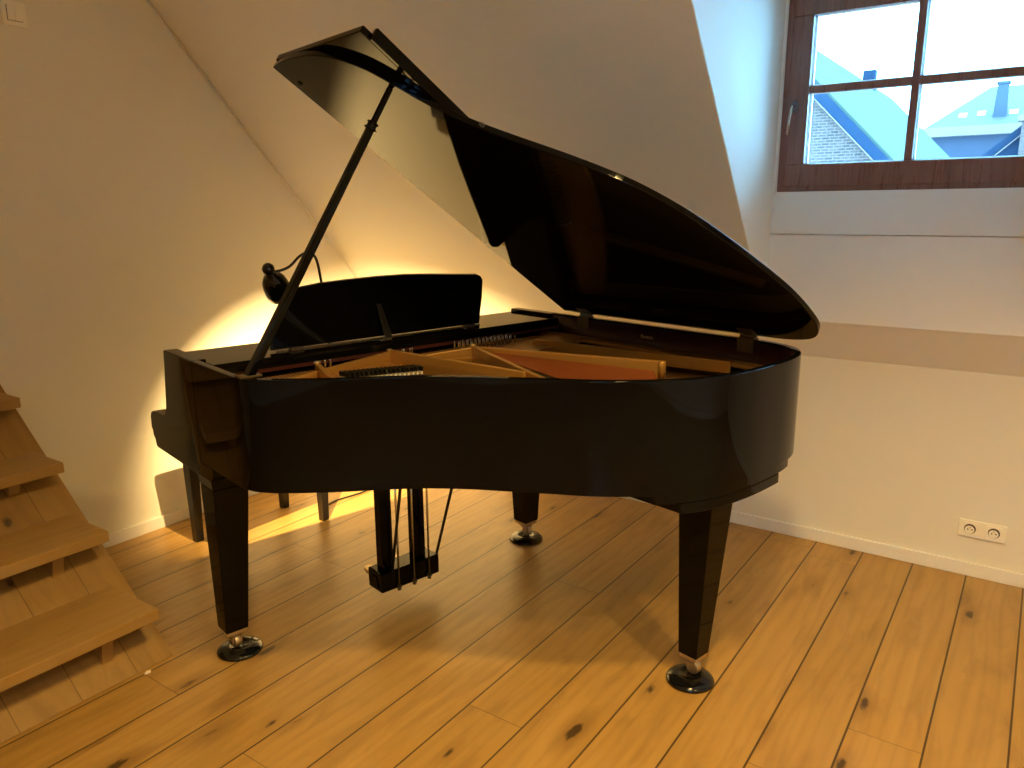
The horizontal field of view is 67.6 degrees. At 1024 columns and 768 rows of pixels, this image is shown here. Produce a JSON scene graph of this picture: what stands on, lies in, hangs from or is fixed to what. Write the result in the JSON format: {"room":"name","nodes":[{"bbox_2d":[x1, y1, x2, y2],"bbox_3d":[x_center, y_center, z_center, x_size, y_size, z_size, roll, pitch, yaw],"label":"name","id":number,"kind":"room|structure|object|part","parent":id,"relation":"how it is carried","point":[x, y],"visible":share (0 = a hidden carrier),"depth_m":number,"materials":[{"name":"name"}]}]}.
{"room":"music room","nodes":[
{"label":"music room","id":0,"kind":"room"},
{"bbox_2d":[0,0,355,533],"bbox_3d":[-2.502,-0.341,2.150,0.120,2.600,5.923,8,16,34],"label":"wall","id":1,"kind":"structure","parent":0,"point":[140,220],"depth_m":3.24,"materials":[{"name":"beige paint"}]},
{"bbox_2d":[0,0,27,27],"bbox_3d":[-1.825,-1.358,2.804,0.016,0.084,0.084,8,16,34],"label":"light switch","id":2,"kind":"object","parent":1,"relation":"attached to","point":[13,13],"visible":1,"depth_m":2.80,"materials":[{"name":"white plastic"}]},
{"bbox_2d":[102,490,259,547],"bbox_3d":[-2.438,0.907,2.397,0.013,0.056,5.923,8,16,34],"label":"baseboard","id":3,"kind":"structure","parent":1,"relation":"attached to","point":[120,536],"depth_m":3.49,"materials":[{"name":"white paint"}]},
{"bbox_2d":[146,0,357,277],"bbox_3d":[-1.223,-1.132,3.753,0.009,1.773,1.592,8,16,34],"label":"trim","id":4,"kind":"structure","parent":1,"relation":"attached to","point":[148,2],"depth_m":3.63,"materials":[{"name":"white paint"}]},
{"bbox_2d":[0,489,1023,767],"bbox_3d":[-0.044,1.337,0.796,5.834,0.100,5.923,8,16,34],"label":"floor","id":5,"kind":"structure","parent":0,"point":[558,651],"depth_m":2.51,"materials":[{"name":"brown wood"}]},
{"bbox_2d":[0,385,172,742],"bbox_3d":[-1.817,0.537,2.304,1.044,0.808,1.020,8,16,34],"label":"staircase","id":6,"kind":"structure","parent":5,"relation":"on","point":[72,627],"depth_m":2.44,"materials":[{"name":"brown wood"}]},
{"bbox_2d":[217,635,262,661],"bbox_3d":[-0.908,0.876,2.554,0.148,0.024,0.148,8,16,34],"label":"cup","id":7,"kind":"object","parent":5,"relation":"on","point":[251,646],"visible":0.84,"depth_m":2.52,"materials":[{"name":"black"}]},
{"bbox_2d":[183,464,328,541],"bbox_3d":[-1.145,0.442,3.466,0.360,0.468,0.550,8,16,34],"label":"piano bench","id":8,"kind":"object","parent":5,"relation":"on","point":[192,483],"visible":0.21,"depth_m":3.37,"materials":[{"name":"black wood"}]},
{"bbox_3d":[-1.397,0.521,3.367,0.048,0.360,0.048,8,16,34],"label":"leg","id":9,"kind":"part","parent":8,"relation":"part of","materials":[{"name":"black wood"}]},
{"bbox_3d":[-1.127,0.433,3.747,0.048,0.360,0.048,8,16,34],"label":"leg","id":10,"kind":"part","parent":8,"relation":"part of","materials":[{"name":"black wood"}]},
{"bbox_3d":[-0.892,0.467,3.588,0.048,0.360,0.048,8,16,34],"label":"leg","id":11,"kind":"part","parent":8,"relation":"part of","materials":[{"name":"black wood"}]},
{"bbox_2d":[329,491,365,504],"bbox_3d":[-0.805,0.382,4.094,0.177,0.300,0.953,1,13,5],"label":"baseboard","id":12,"kind":"structure","parent":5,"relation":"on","point":[362,491],"depth_m":3.90,"materials":[{"name":"white wood"}]},
{"bbox_2d":[151,25,819,673],"bbox_3d":[-0.125,-0.073,2.492,1.536,1.854,1.673,-12,17,-40],"label":"grand piano","id":13,"kind":"object","parent":5,"relation":"on","point":[381,384],"visible":1,"depth_m":2.22,"materials":[{"name":"black paint"}]},
{"bbox_3d":[-1.051,0.076,2.444,0.045,0.364,0.558,-12,17,-40],"label":"arm","id":14,"kind":"part","parent":13,"relation":"part of","materials":[{"name":"black paint"}]},
{"bbox_3d":[-0.910,0.534,2.476,0.125,0.542,0.125,-12,17,-40],"label":"leg","id":15,"kind":"part","parent":13,"relation":"part of","materials":[{"name":"black paint"}]},
{"bbox_2d":[262,252,322,303],"bbox_3d":[-0.735,-0.309,2.668,0.277,0.304,0.126,-8,15,-31],"label":"desk lamp","id":16,"kind":"object","parent":13,"relation":"on","point":[274,283],"visible":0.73,"depth_m":2.58,"materials":[{"name":"black metal"}]},
{"bbox_3d":[-0.812,-0.383,2.550,0.041,0.042,0.042,-12,17,-40],"label":"lamp knob","id":17,"kind":"part","parent":16,"relation":"part of","materials":[{"name":"black metal"}]},
{"bbox_3d":[-0.806,-0.335,2.627,0.108,0.120,0.107,-12,17,-40],"label":"lamp shade","id":18,"kind":"part","parent":16,"relation":"part of","materials":[{"name":"black metal"}]},
{"bbox_3d":[-0.467,0.435,2.756,0.048,0.490,0.040,-12,17,-40],"label":"lyre post","id":19,"kind":"part","parent":13,"relation":"part of","materials":[{"name":"black paint"}]},
{"bbox_3d":[-0.415,0.446,2.739,0.007,0.625,0.008,-12,17,-40],"label":"pedal rod","id":20,"kind":"part","parent":13,"relation":"part of","materials":[{"name":"gold metal"}]},
{"bbox_3d":[-0.365,0.435,2.782,0.007,0.625,0.008,-12,17,-40],"label":"pedal rod","id":21,"kind":"part","parent":13,"relation":"part of","materials":[{"name":"silver metal"}]},
{"bbox_3d":[-0.361,0.413,2.849,0.048,0.490,0.040,-12,17,-40],"label":"lyre post","id":22,"kind":"part","parent":13,"relation":"part of","materials":[{"name":"black paint"}]},
{"bbox_3d":[-0.315,0.425,2.826,0.007,0.625,0.008,-12,17,-40],"label":"pedal rod","id":23,"kind":"part","parent":13,"relation":"part of","materials":[{"name":"silver metal"}]},
{"bbox_3d":[0.011,-0.016,2.343,1.436,0.015,1.163,-12,17,-40],"label":"iron frame","id":24,"kind":"part","parent":13,"relation":"part of","materials":[{"name":"brown metal"}]},
{"bbox_3d":[0.059,0.335,3.318,0.131,0.542,0.131,-12,17,-40],"label":"leg","id":25,"kind":"part","parent":13,"relation":"part of","materials":[{"name":"black paint"}]},
{"bbox_3d":[0.055,-0.152,3.405,0.045,0.364,0.558,-12,17,-40],"label":"arm","id":26,"kind":"part","parent":13,"relation":"part of","materials":[{"name":"black paint"}]},
{"bbox_3d":[0.149,-0.530,2.296,1.241,0.845,1.158,-12,17,-40],"label":"lid","id":27,"kind":"part","parent":13,"relation":"part of","materials":[{"name":"black paint"}]},
{"bbox_3d":[0.577,0.562,2.320,0.127,0.536,0.127,-12,17,-40],"label":"leg","id":28,"kind":"part","parent":13,"relation":"part of","materials":[{"name":"black paint"}]},
{"bbox_3d":[0.548,0.288,2.240,0.412,0.030,0.286,-12,17,-40],"label":"leg plate","id":29,"kind":"part","parent":13,"relation":"part of","materials":[{"name":"black paint"}]},
{"bbox_2d":[509,530,542,545],"bbox_3d":[0.062,0.677,3.397,0.148,0.024,0.148,8,16,34],"label":"cup","id":30,"kind":"object","parent":5,"relation":"on","point":[518,537],"visible":0.87,"depth_m":3.36,"materials":[{"name":"black"}]},
{"bbox_2d":[666,663,713,693],"bbox_3d":[0.552,0.907,2.373,0.148,0.024,0.148,8,16,34],"label":"cup","id":31,"kind":"object","parent":5,"relation":"on","point":[678,676],"visible":0.87,"depth_m":2.35,"materials":[{"name":"black"}]},
{"bbox_2d":[148,0,1023,376],"bbox_3d":[1.200,-0.829,2.163,5.834,1.865,1.685,8,16,34],"label":"ceiling","id":32,"kind":"structure","parent":0,"point":[623,87],"depth_m":2.83,"materials":[{"name":"white paint"}]},
{"bbox_2d":[692,0,785,266],"bbox_3d":[0.698,-0.830,2.614,0.100,1.308,1.300,8,16,34],"label":"wall","id":33,"kind":"structure","parent":0,"point":[742,40],"depth_m":2.70,"materials":[{"name":"white paint"}]},
{"bbox_2d":[732,355,1023,573],"bbox_3d":[1.678,0.323,3.121,5.834,0.815,0.140,8,16,34],"label":"wall","id":34,"kind":"structure","parent":0,"point":[891,454],"depth_m":3.09,"materials":[{"name":"beige paint"}]},
{"bbox_2d":[621,497,1023,587],"bbox_3d":[1.642,0.708,3.140,5.821,0.056,0.013,8,16,34],"label":"baseboard","id":35,"kind":"structure","parent":34,"relation":"attached to","point":[957,566],"depth_m":3.20,"materials":[{"name":"white paint"}]},
{"bbox_2d":[957,518,1007,543],"bbox_3d":[1.825,0.573,2.972,0.161,0.070,0.022,8,16,34],"label":"wall socket","id":36,"kind":"object","parent":34,"relation":"attached to","point":[969,528],"visible":1,"depth_m":2.97,"materials":[{"name":"white plastic"}]},
{"bbox_2d":[965,526,973,533],"bbox_3d":[1.791,0.570,2.994,0.033,0.033,0.001,8,16,34],"label":"socket","id":37,"kind":"object","parent":36,"relation":"attached to","point":[968,529],"depth_m":2.99,"materials":[{"name":"white plastic"}]},
{"bbox_2d":[988,530,998,537],"bbox_3d":[1.857,0.580,2.950,0.033,0.033,0.001,8,16,34],"label":"socket","id":38,"kind":"object","parent":36,"relation":"attached to","point":[991,533],"depth_m":2.95,"materials":[{"name":"white plastic"}]},
{"bbox_2d":[768,0,1023,336],"bbox_3d":[1.446,-0.865,2.783,0.937,1.315,0.104,8,16,34],"label":"wall","id":39,"kind":"structure","parent":0,"point":[967,284],"depth_m":2.82,"materials":[{"name":"white paint"}]},
{"bbox_2d":[777,0,1023,191],"bbox_3d":[1.429,-1.063,2.713,0.911,0.727,0.131,8,16,34],"label":"window","id":40,"kind":"structure","parent":39,"relation":"in","point":[795,174],"depth_m":2.81,"materials":[{"name":"brown wood"}]},
{"bbox_3d":[1.066,-1.011,2.925,0.023,0.112,0.038,8,16,34],"label":"handle lever","id":41,"kind":"part","parent":40,"relation":"part of","materials":[{"name":"silver metal"}]},
{"bbox_3d":[1.083,-1.063,2.930,0.029,0.046,0.012,8,16,34],"label":"handle","id":42,"kind":"part","parent":40,"relation":"part of","materials":[{"name":"grey metal"}]},
{"label":"outside","id":43,"kind":"structure","parent":0,"visible":0},
{"bbox_2d":[922,80,1023,157],"bbox_3d":[18.905,-4.869,27.764,6.980,11.500,8.200,8,16,34],"label":"house","id":44,"kind":"structure","parent":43,"point":[975,127],"depth_m":25.18,"materials":[{"name":"tile"}]},
{"bbox_3d":[18.877,-8.723,26.882,6.980,0.289,8.200,8,16,34],"label":"cornice","id":45,"kind":"part","parent":44,"relation":"part of","materials":[{"name":"white"}]},
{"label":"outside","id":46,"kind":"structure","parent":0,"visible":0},
{"bbox_2d":[808,50,949,162],"bbox_3d":[5.276,-0.536,13.292,6.940,9.700,9.710,8,16,34],"label":"house","id":47,"kind":"structure","parent":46,"point":[862,125],"depth_m":8.41,"materials":[{"name":"brick"}]},
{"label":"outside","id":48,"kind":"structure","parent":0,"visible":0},
{"bbox_2d":[982,115,1023,155],"bbox_3d":[13.846,-1.800,19.401,4.250,9.320,4.500,8,16,34],"label":"house","id":49,"kind":"structure","parent":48,"point":[1013,144],"depth_m":17.86,"materials":[{"name":"blue"}]}
]}

